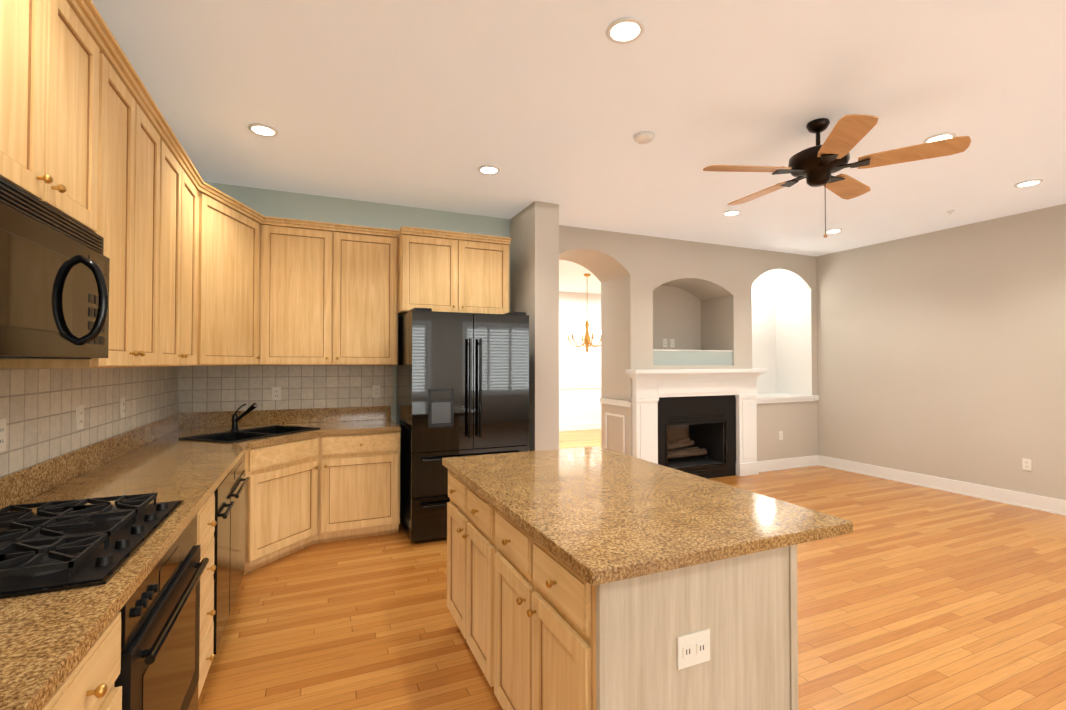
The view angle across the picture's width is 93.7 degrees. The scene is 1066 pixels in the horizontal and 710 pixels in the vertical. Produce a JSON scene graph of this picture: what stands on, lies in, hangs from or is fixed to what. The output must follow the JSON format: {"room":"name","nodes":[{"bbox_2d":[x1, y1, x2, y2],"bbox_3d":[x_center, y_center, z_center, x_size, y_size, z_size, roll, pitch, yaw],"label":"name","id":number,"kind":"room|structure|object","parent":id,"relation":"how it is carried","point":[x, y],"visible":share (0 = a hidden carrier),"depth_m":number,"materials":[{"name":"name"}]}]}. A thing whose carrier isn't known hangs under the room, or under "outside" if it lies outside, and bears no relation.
{"room":"kitchen","nodes":[
{"label":"kitchen","id":0,"kind":"room"},
{"bbox_2d":[92,0,1065,256],"bbox_3d":[2.131,-1.539,2.031,7.840,0.100,9.180,0,-1,-23],"label":"ceiling","id":1,"kind":"structure","parent":0,"point":[430,104],"depth_m":2.92,"materials":[{"name":"white paint"}]},
{"bbox_2d":[248,123,277,136],"bbox_3d":[-1.757,-1.463,3.253,0.176,0.011,0.176,0,-1,-23],"label":"recessed light","id":2,"kind":"object","parent":1,"relation":"in","point":[264,130],"visible":1,"depth_m":3.24,"materials":[{"name":"white"}]},
{"bbox_2d":[478,165,499,174],"bbox_3d":[-0.346,-1.452,3.920,0.176,0.011,0.176,0,-1,-23],"label":"recessed light","id":3,"kind":"object","parent":1,"relation":"in","point":[488,169],"visible":1,"depth_m":3.90,"materials":[{"name":"white"}]},
{"bbox_2d":[606,17,644,43],"bbox_3d":[0.420,-1.478,2.280,0.176,0.011,0.176,0,-1,-23],"label":"recessed light","id":4,"kind":"object","parent":1,"relation":"in","point":[624,30],"visible":1,"depth_m":2.27,"materials":[{"name":"white"}]},
{"bbox_2d":[633,131,654,143],"bbox_3d":[0.743,-1.450,3.346,0.140,0.034,0.140,0,-1,-23],"label":"smoke detector","id":5,"kind":"object","parent":1,"relation":"attached to","point":[644,137],"visible":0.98,"depth_m":3.31,"materials":[{"name":"white plastic"}]},
{"bbox_2d":[723,210,740,215],"bbox_3d":[2.009,-1.435,5.051,0.176,0.011,0.176,0,-1,-23],"label":"recessed light","id":6,"kind":"object","parent":1,"relation":"in","point":[731,212],"visible":1,"depth_m":5.03,"materials":[{"name":"white"}]},
{"bbox_2d":[826,229,841,232],"bbox_3d":[3.453,-1.424,5.742,0.176,0.011,0.176,0,-1,-23],"label":"recessed light","id":7,"kind":"object","parent":1,"relation":"in","point":[833,230],"visible":0.96,"depth_m":5.73,"materials":[{"name":"white"}]},
{"bbox_2d":[703,114,970,237],"bbox_3d":[1.790,-1.101,3.204,1.407,0.736,1.365,0,-1,-23],"label":"ceiling fan","id":8,"kind":"object","parent":1,"relation":"hanging from","point":[818,165],"visible":1,"depth_m":3.04,"materials":[{"name":"brown wood"}]},
{"bbox_2d":[923,132,955,142],"bbox_3d":[2.746,-1.461,3.376,0.176,0.011,0.176,0,-1,-23],"label":"recessed light","id":9,"kind":"object","parent":1,"relation":"in","point":[940,136],"visible":0.58,"depth_m":3.34,"materials":[{"name":"white"}]},
{"bbox_2d":[1014,179,1042,187],"bbox_3d":[4.180,-1.448,4.216,0.176,0.011,0.176,0,-1,-23],"label":"recessed light","id":10,"kind":"object","parent":1,"relation":"in","point":[1027,183],"visible":1,"depth_m":4.21,"materials":[{"name":"white"}]},
{"bbox_2d":[567,274,600,352],"bbox_3d":[0.928,-0.710,8.560,0.727,1.349,0.723,0,-1,-23],"label":"chandelier","id":11,"kind":"object","parent":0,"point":[587,340],"visible":0.9,"depth_m":8.53,"materials":[{"name":"gold metal"}]},
{"bbox_2d":[198,429,1065,709],"bbox_3d":[1.778,1.548,4.304,9.040,0.060,13.720,0,-1,-23],"label":"floor","id":12,"kind":"structure","parent":0,"point":[912,597],"depth_m":2.86,"materials":[{"name":"brown wood"}]},
{"bbox_2d":[42,675,69,709],"bbox_3d":[-0.982,1.019,0.422,0.620,0.876,0.692,0,-1,-23],"label":"base cabinet","id":13,"kind":"object","parent":12,"relation":"on","point":[57,701],"depth_m":0.90,"materials":[{"name":"brown wood"}]},
{"bbox_2d":[0,419,400,709],"bbox_3d":[-0.944,0.580,1.676,1.698,0.039,5.998,0,-1,-23],"label":"countertop","id":14,"kind":"structure","parent":13,"relation":"on","point":[48,640],"depth_m":1.44,"materials":[{"name":"stone"}]},
{"bbox_2d":[0,493,183,598],"bbox_3d":[-1.419,0.528,1.455,0.515,0.056,0.770,0,-1,-23],"label":"cooktop","id":15,"kind":"object","parent":14,"relation":"in","point":[51,546],"visible":1,"depth_m":1.41,"materials":[{"name":"black metal"}]},
{"bbox_2d":[0,406,390,508],"bbox_3d":[-0.944,0.498,1.677,1.698,0.124,5.998,0,-1,-23],"label":"backsplash","id":16,"kind":"structure","parent":14,"relation":"on","point":[23,485],"depth_m":3.06,"materials":[{"name":"stone"}]},
{"bbox_2d":[230,403,257,431],"bbox_3d":[-2.203,0.473,3.809,0.198,0.221,0.198,0,-1,-23],"label":"faucet","id":17,"kind":"object","parent":14,"relation":"on","point":[236,418],"visible":1,"depth_m":3.82,"materials":[{"name":"black metal"}]},
{"bbox_2d":[178,425,320,443],"bbox_3d":[-2.097,0.684,3.764,0.500,0.200,0.800,0,-1,22],"label":"sink","id":18,"kind":"object","parent":14,"relation":"in","point":[241,435],"visible":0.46,"depth_m":3.77,"materials":[{"name":"black metal"}]},
{"bbox_2d":[66,612,121,709],"bbox_3d":[-1.161,1.025,0.836,0.620,0.876,0.516,0,-1,-23],"label":"base cabinet","id":19,"kind":"object","parent":12,"relation":"on","point":[92,680],"depth_m":1.06,"materials":[{"name":"brown wood"}]},
{"bbox_2d":[196,493,216,699],"bbox_3d":[-1.659,1.043,1.983,0.620,0.876,0.385,0,-1,-23],"label":"base cabinet","id":20,"kind":"object","parent":12,"relation":"on","point":[206,523],"depth_m":2.10,"materials":[{"name":"brown wood"}]},
{"bbox_2d":[114,514,208,709],"bbox_3d":[-1.393,0.976,1.454,0.647,0.753,0.792,0,-1,-23],"label":"oven","id":21,"kind":"object","parent":20,"relation":"in","point":[160,626],"visible":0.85,"depth_m":1.49,"materials":[{"name":"black"}]},
{"bbox_2d":[213,472,234,654],"bbox_3d":[-1.784,1.001,2.352,0.625,0.772,0.374,0,-1,-23],"label":"trash compactor","id":22,"kind":"object","parent":20,"relation":"in","point":[223,509],"visible":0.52,"depth_m":2.40,"materials":[{"name":"black"}]},
{"bbox_2d":[244,471,333,573],"bbox_3d":[-2.178,1.180,3.817,1.142,0.661,1.066,0,-1,-23],"label":"base cabinet","id":23,"kind":"object","parent":12,"relation":"on","point":[300,494],"depth_m":3.65,"materials":[{"name":"brown wood"}]},
{"bbox_2d":[229,453,248,614],"bbox_3d":[-1.983,1.008,2.811,0.625,0.772,0.594,0,-1,-23],"label":"dishwasher","id":24,"kind":"object","parent":23,"relation":"in","point":[238,481],"visible":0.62,"depth_m":2.88,"materials":[{"name":"black"}]},
{"bbox_2d":[244,435,333,478],"bbox_3d":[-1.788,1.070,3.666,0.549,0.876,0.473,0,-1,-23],"label":"drawer","id":25,"kind":"object","parent":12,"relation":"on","point":[306,456],"depth_m":3.70,"materials":[{"name":"brown wood"}]},
{"bbox_2d":[334,431,399,540],"bbox_3d":[-1.538,1.080,4.302,0.691,0.876,0.676,0,-1,-23],"label":"base cabinet","id":26,"kind":"object","parent":12,"relation":"on","point":[366,465],"depth_m":4.09,"materials":[{"name":"brown wood"}]},
{"bbox_2d":[396,308,528,541],"bbox_3d":[-0.650,0.575,4.515,1.010,1.892,0.907,0,-1,-23],"label":"refrigerator","id":27,"kind":"object","parent":12,"relation":"on","point":[462,384],"visible":0.83,"depth_m":4.12,"materials":[{"name":"black metal"}]},
{"bbox_2d":[447,470,797,709],"bbox_3d":[0.170,1.046,2.183,0.788,0.875,1.605,0,-1,-23],"label":"kitchen island","id":28,"kind":"object","parent":12,"relation":"on","point":[541,626],"visible":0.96,"depth_m":1.53,"materials":[{"name":"brown wood"}]},
{"bbox_2d":[442,446,852,585],"bbox_3d":[0.284,0.589,2.248,1.010,0.039,1.670,0,-1,-23],"label":"island countertop","id":29,"kind":"structure","parent":28,"relation":"on","point":[594,515],"depth_m":1.78,"materials":[{"name":"stone"}]},
{"bbox_2d":[677,628,709,669],"bbox_3d":[0.464,0.847,1.440,0.116,0.090,0.010,0,-1,-23],"label":"outlet","id":30,"kind":"object","parent":28,"relation":"attached to","point":[693,648],"visible":1,"depth_m":1.44,"materials":[{"name":"white plastic"}]},
{"bbox_2d":[206,182,1065,499],"bbox_3d":[1.828,-0.021,4.088,8.940,3.070,13.240,0,-1,-23],"label":"wall","id":31,"kind":"structure","parent":0,"point":[940,354],"depth_m":5.93,"materials":[{"name":"grey paint"}]},
{"bbox_2d":[0,0,67,213],"bbox_3d":[-1.484,-0.785,1.222,0.327,0.697,0.454,0,-1,-23],"label":"upper cabinet","id":32,"kind":"object","parent":31,"relation":"attached to","point":[33,33],"depth_m":1.38,"materials":[{"name":"brown wood"}]},
{"bbox_2d":[0,177,109,358],"bbox_3d":[-1.498,-0.209,1.383,0.433,0.436,0.774,0,-1,-23],"label":"over-the-range microwave","id":33,"kind":"object","parent":32,"relation":"attached to","point":[54,280],"visible":1,"depth_m":1.39,"materials":[{"name":"black"}]},
{"bbox_2d":[0,44,147,368],"bbox_3d":[-1.778,-0.537,1.896,0.327,1.172,0.516,0,-1,-23],"label":"upper cabinet","id":34,"kind":"object","parent":31,"relation":"attached to","point":[127,110],"depth_m":2.04,"materials":[{"name":"brown wood"}]},
{"bbox_2d":[64,0,107,237],"bbox_3d":[-1.613,-0.780,1.520,0.327,0.697,0.456,0,-1,-23],"label":"upper cabinet","id":35,"kind":"object","parent":31,"relation":"attached to","point":[86,78],"depth_m":1.70,"materials":[{"name":"brown wood"}]},
{"bbox_2d":[0,366,179,476],"bbox_3d":[-1.719,0.236,1.345,0.008,0.388,5.998,0,-1,-23],"label":"tile backsplash","id":36,"kind":"structure","parent":31,"relation":"attached to","point":[38,410],"depth_m":2.31,"materials":[{"name":"white tile"}]},
{"bbox_2d":[0,419,5,451],"bbox_3d":[-1.898,0.287,1.780,0.009,0.114,0.070,0,-1,-23],"label":"outlet","id":37,"kind":"object","parent":36,"relation":"attached to","point":[2,421],"depth_m":1.79,"materials":[{"name":"white plastic"}]},
{"bbox_2d":[76,405,83,429],"bbox_3d":[-2.160,0.297,2.386,0.009,0.114,0.070,0,-1,-23],"label":"outlet","id":38,"kind":"object","parent":36,"relation":"attached to","point":[80,408],"depth_m":2.37,"materials":[{"name":"white plastic"}]},
{"bbox_2d":[119,397,124,417],"bbox_3d":[-2.387,0.305,2.908,0.009,0.114,0.070,0,-1,-23],"label":"outlet","id":39,"kind":"object","parent":36,"relation":"attached to","point":[122,400],"depth_m":2.89,"materials":[{"name":"white plastic"}]},
{"bbox_2d":[144,108,167,366],"bbox_3d":[-1.932,-0.531,2.251,0.327,1.172,0.516,0,-1,-23],"label":"upper cabinet","id":40,"kind":"object","parent":31,"relation":"attached to","point":[155,138],"depth_m":2.42,"materials":[{"name":"brown wood"}]},
{"bbox_2d":[168,136,187,365],"bbox_3d":[-2.089,-0.526,2.611,0.327,1.172,0.558,0,-1,-23],"label":"upper cabinet","id":41,"kind":"object","parent":31,"relation":"attached to","point":[177,170],"depth_m":2.81,"materials":[{"name":"brown wood"}]},
{"bbox_2d":[188,168,195,365],"bbox_3d":[-2.244,-0.520,2.970,0.327,1.172,0.486,0,-1,-23],"label":"upper cabinet","id":42,"kind":"object","parent":31,"relation":"attached to","point":[191,179],"depth_m":3.16,"materials":[{"name":"brown wood"}]},
{"bbox_2d":[196,180,271,365],"bbox_3d":[-2.373,-0.508,3.721,0.689,1.172,1.138,0,-1,-23],"label":"upper cabinet","id":43,"kind":"object","parent":31,"relation":"attached to","point":[202,273],"depth_m":3.66,"materials":[{"name":"brown wood"}]},
{"bbox_2d":[180,365,392,412],"bbox_3d":[-2.113,0.285,4.438,1.688,0.388,0.008,0,-1,-23],"label":"tile backsplash","id":44,"kind":"structure","parent":31,"relation":"attached to","point":[202,388],"depth_m":4.40,"materials":[{"name":"white tile"}]},
{"bbox_2d":[272,387,280,399],"bbox_3d":[-2.243,0.338,4.370,0.070,0.114,0.010,0,-1,-23],"label":"outlet","id":45,"kind":"object","parent":44,"relation":"attached to","point":[276,393],"depth_m":4.37,"materials":[{"name":"white plastic"}]},
{"bbox_2d":[373,385,380,397],"bbox_3d":[-1.473,0.344,4.705,0.070,0.114,0.010,0,-1,-23],"label":"outlet","id":46,"kind":"object","parent":44,"relation":"attached to","point":[376,388],"depth_m":4.70,"materials":[{"name":"white plastic"}]},
{"bbox_2d":[272,220,343,364],"bbox_3d":[-2.002,-0.498,4.324,0.615,1.172,0.326,0,-1,-23],"label":"upper cabinet","id":47,"kind":"object","parent":31,"relation":"attached to","point":[308,259],"depth_m":4.20,"materials":[{"name":"brown wood"}]},
{"bbox_2d":[344,228,397,364],"bbox_3d":[-1.557,-0.495,4.517,0.615,1.172,0.326,0,-1,-23],"label":"upper cabinet","id":48,"kind":"object","parent":31,"relation":"attached to","point":[370,318],"depth_m":4.40,"materials":[{"name":"brown wood"}]},
{"bbox_2d":[396,228,467,315],"bbox_3d":[-0.984,-0.728,4.693,0.575,0.702,0.466,0,-1,-23],"label":"upper cabinet","id":49,"kind":"object","parent":31,"relation":"attached to","point":[432,267],"depth_m":4.49,"materials":[{"name":"brown wood"}]},
{"bbox_2d":[468,236,510,313],"bbox_3d":[-0.575,-0.725,4.870,0.575,0.702,0.466,0,-1,-23],"label":"upper cabinet","id":50,"kind":"object","parent":31,"relation":"attached to","point":[488,260],"depth_m":4.69,"materials":[{"name":"brown wood"}]},
{"bbox_2d":[559,385,600,430],"bbox_3d":[0.116,1.129,10.402,6.800,0.970,0.022,0,-1,-23],"label":"trim","id":51,"kind":"structure","parent":31,"relation":"attached to","point":[572,427],"depth_m":10.76,"materials":[{"name":"white wood"}]},
{"bbox_2d":[599,398,630,453],"bbox_3d":[1.012,1.046,6.137,0.052,1.000,0.682,0,-1,-23],"label":"trim","id":52,"kind":"structure","parent":31,"relation":"attached to","point":[602,400],"depth_m":6.11,"materials":[{"name":"white wood"}]},
{"bbox_2d":[663,339,666,346],"bbox_3d":[1.798,-0.163,6.797,0.070,0.114,0.010,0,-1,-23],"label":"outlet","id":53,"kind":"object","parent":31,"relation":"attached to","point":[664,340],"depth_m":6.79,"materials":[{"name":"white plastic"}]},
{"bbox_2d":[670,339,673,346],"bbox_3d":[1.909,-0.163,6.845,0.070,0.114,0.010,0,-1,-23],"label":"outlet","id":54,"kind":"object","parent":31,"relation":"attached to","point":[671,340],"depth_m":6.84,"materials":[{"name":"white plastic"}]},
{"bbox_2d":[667,425,688,446],"bbox_3d":[1.766,1.127,6.825,0.918,0.518,0.006,0,-1,-23],"label":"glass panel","id":55,"kind":"object","parent":31,"relation":"attached to","point":[675,432],"visible":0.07,"depth_m":6.93,"materials":[{"name":"brown glass"}]},
{"bbox_2d":[668,437,707,460],"bbox_3d":[1.906,1.222,6.501,0.723,0.309,0.280,0,-1,-23],"label":"logs","id":56,"kind":"object","parent":31,"relation":"in","point":[678,448],"visible":0.62,"depth_m":6.46,"materials":[{"name":"brown wood"}]},
{"bbox_2d":[653,349,732,364],"bbox_3d":[2.016,0.032,6.268,1.276,0.192,0.026,0,-1,-23],"label":"ledge","id":57,"kind":"object","parent":31,"relation":"attached to","point":[691,357],"visible":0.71,"depth_m":6.25,"materials":[{"name":"white"}]},
{"bbox_2d":[653,365,733,365],"bbox_3d":[1.905,0.145,6.519,1.280,0.024,0.598,0,-1,-23],"label":"trim","id":58,"kind":"structure","parent":31,"relation":"attached to","point":[653,365],"depth_m":6.24,"materials":[{"name":"white wood"}]},
{"bbox_2d":[626,369,768,478],"bbox_3d":[2.066,0.860,6.139,2.060,1.372,0.200,0,-1,-23],"label":"fireplace mantel","id":59,"kind":"object","parent":31,"relation":"attached to","point":[662,399],"visible":0.79,"depth_m":6.17,"materials":[{"name":"white wood"}]},
{"bbox_2d":[779,431,782,439],"bbox_3d":[3.377,1.097,6.808,0.070,0.114,0.009,0,-1,-23],"label":"outlet","id":60,"kind":"object","parent":31,"relation":"attached to","point":[780,432],"depth_m":6.81,"materials":[{"name":"white plastic"}]},
{"bbox_2d":[756,393,818,471],"bbox_3d":[3.339,1.067,7.107,1.250,0.990,0.635,0,-1,-23],"label":"baseboard","id":61,"kind":"structure","parent":31,"relation":"attached to","point":[806,461],"depth_m":6.86,"materials":[{"name":"white wood"}]},
{"bbox_2d":[819,455,1065,515],"bbox_3d":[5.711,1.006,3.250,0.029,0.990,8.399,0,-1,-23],"label":"baseboard","id":62,"kind":"structure","parent":31,"relation":"attached to","point":[1041,503],"depth_m":5.57,"materials":[{"name":"white wood"}]},
{"bbox_2d":[1022,458,1031,470],"bbox_3d":[4.955,1.099,5.014,0.010,0.114,0.070,0,-1,-23],"label":"outlet","id":63,"kind":"object","parent":31,"relation":"attached to","point":[1026,464],"depth_m":5.01,"materials":[{"name":"white plastic"}]}
]}

